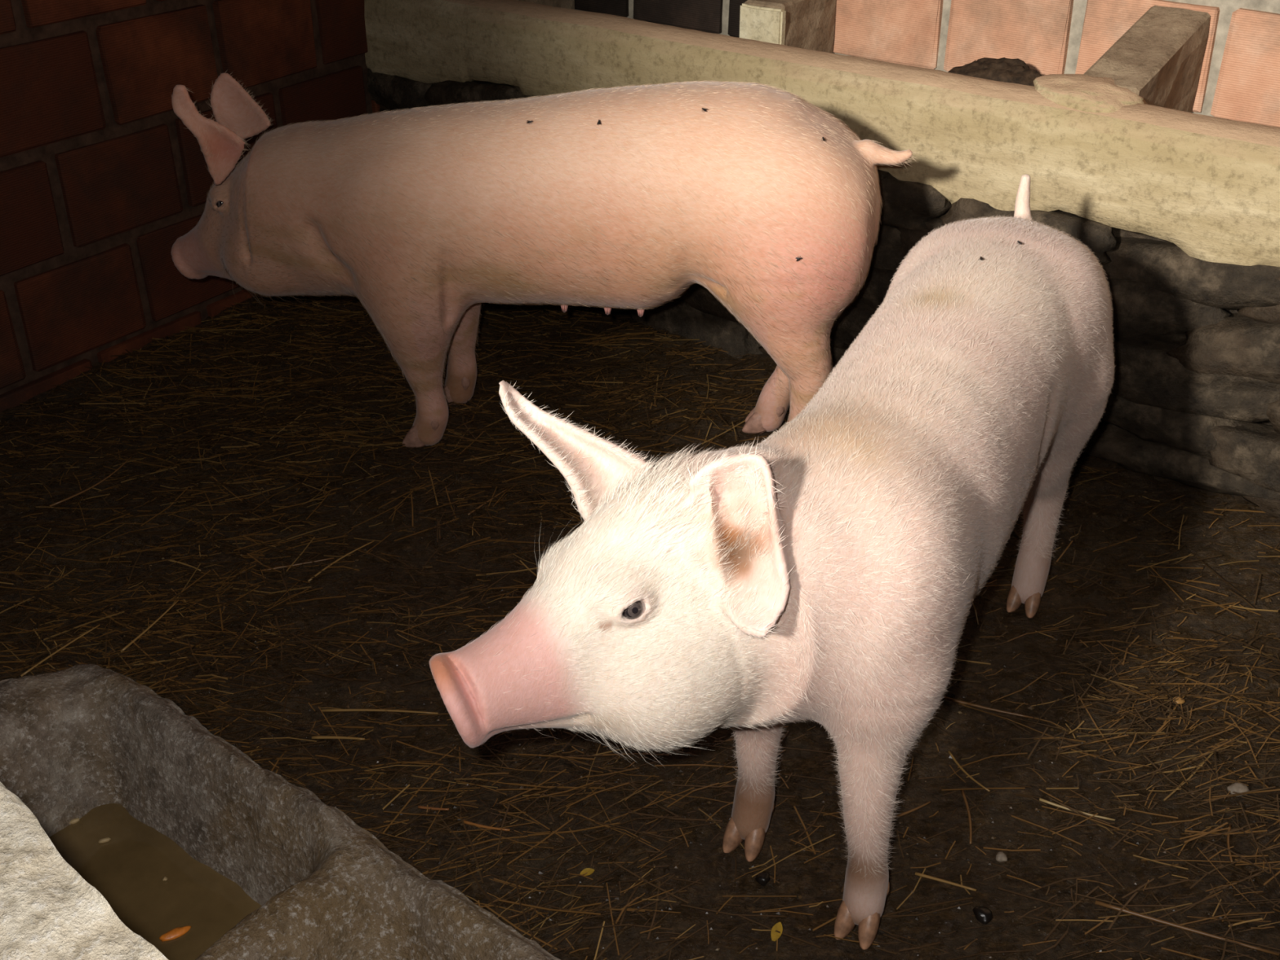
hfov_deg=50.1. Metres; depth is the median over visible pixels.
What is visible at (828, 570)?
pig
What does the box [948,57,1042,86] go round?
heap
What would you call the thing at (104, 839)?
husk
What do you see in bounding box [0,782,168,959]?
wall
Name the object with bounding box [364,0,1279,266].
wooden fence
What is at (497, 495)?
stalk
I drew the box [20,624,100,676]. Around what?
stalk
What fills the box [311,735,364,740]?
stalk
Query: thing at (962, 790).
stalk
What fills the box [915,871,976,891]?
stalk
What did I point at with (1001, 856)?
pebble
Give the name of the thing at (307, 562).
stalk
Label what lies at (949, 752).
stalk
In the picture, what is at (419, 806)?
stalk
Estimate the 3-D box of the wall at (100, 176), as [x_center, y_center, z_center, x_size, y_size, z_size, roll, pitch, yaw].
[-1.299,-1.287,2.829,0.159,2.320,3.370,17,34,27]
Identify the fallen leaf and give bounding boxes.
[580,867,594,875]
[770,921,782,941]
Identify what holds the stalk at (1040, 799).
on the floor
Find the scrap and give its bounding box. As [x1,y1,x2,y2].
[159,925,191,942]
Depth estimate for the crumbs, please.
2.22 m
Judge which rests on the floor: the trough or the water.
the trough
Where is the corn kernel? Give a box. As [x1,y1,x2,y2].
[1173,696,1185,704]
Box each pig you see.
[170,72,916,448]
[429,173,1115,950]
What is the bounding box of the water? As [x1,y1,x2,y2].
[48,803,261,959]
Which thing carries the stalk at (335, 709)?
on the floor
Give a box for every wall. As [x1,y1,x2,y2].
[0,0,379,413]
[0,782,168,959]
[366,68,1279,518]
[574,0,1279,127]
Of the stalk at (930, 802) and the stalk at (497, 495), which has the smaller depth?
the stalk at (930, 802)
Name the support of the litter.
on the floor
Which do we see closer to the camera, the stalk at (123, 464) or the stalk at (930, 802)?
the stalk at (930, 802)
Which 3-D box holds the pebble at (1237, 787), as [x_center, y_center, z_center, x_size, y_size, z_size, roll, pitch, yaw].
[0.875,0.453,2.007,0.030,0.017,0.022,0,30,0]
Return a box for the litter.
[0,293,1279,959]
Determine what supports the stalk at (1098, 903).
on the floor
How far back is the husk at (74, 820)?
1.81 m
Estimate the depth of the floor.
2.23 m
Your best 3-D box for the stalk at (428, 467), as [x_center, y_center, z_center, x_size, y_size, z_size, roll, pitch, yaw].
[-0.419,0.011,2.771,0.004,0.006,0.166,-7,31,-13]
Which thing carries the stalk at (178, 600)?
on the litter
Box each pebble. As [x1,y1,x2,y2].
[995,851,1007,862]
[1226,782,1249,796]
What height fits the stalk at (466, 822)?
0.008 m
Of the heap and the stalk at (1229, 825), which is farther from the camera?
the heap
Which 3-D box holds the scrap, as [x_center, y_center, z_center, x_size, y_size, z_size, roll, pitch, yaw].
[-0.560,0.547,1.653,0.039,0.011,0.014,-17,34,-27]
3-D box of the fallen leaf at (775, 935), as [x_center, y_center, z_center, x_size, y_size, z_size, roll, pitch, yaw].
[0.177,0.584,1.774,0.014,0.005,0.030,11,32,18]
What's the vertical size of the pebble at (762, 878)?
0.017 m
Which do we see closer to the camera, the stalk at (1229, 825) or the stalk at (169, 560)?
the stalk at (1229, 825)
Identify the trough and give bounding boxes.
[0,663,560,959]
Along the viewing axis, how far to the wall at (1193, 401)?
2.68 m
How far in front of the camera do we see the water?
1.73 m
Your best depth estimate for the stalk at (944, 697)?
2.16 m
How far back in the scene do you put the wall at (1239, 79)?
3.03 m
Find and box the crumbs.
[0,297,1279,959]
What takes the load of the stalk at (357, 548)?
on the floor
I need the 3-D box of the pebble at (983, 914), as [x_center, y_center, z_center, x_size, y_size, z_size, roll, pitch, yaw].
[0.450,0.571,1.802,0.026,0.020,0.024,26,39,38]
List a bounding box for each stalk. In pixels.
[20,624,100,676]
[48,455,133,506]
[120,599,179,653]
[166,559,201,571]
[261,557,333,571]
[307,540,374,582]
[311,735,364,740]
[320,708,438,714]
[417,805,448,810]
[426,466,438,505]
[462,819,510,831]
[467,488,508,515]
[893,800,931,818]
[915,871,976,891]
[942,696,1033,718]
[948,750,990,791]
[960,789,972,844]
[1039,798,1115,821]
[1094,900,1279,955]
[1226,824,1232,862]
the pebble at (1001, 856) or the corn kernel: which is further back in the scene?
the corn kernel
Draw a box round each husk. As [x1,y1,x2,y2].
[69,817,79,823]
[97,836,111,843]
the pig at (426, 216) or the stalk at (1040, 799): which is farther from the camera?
the pig at (426, 216)
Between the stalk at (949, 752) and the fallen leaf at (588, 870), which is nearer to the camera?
the fallen leaf at (588, 870)
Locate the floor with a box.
[0,294,1279,959]

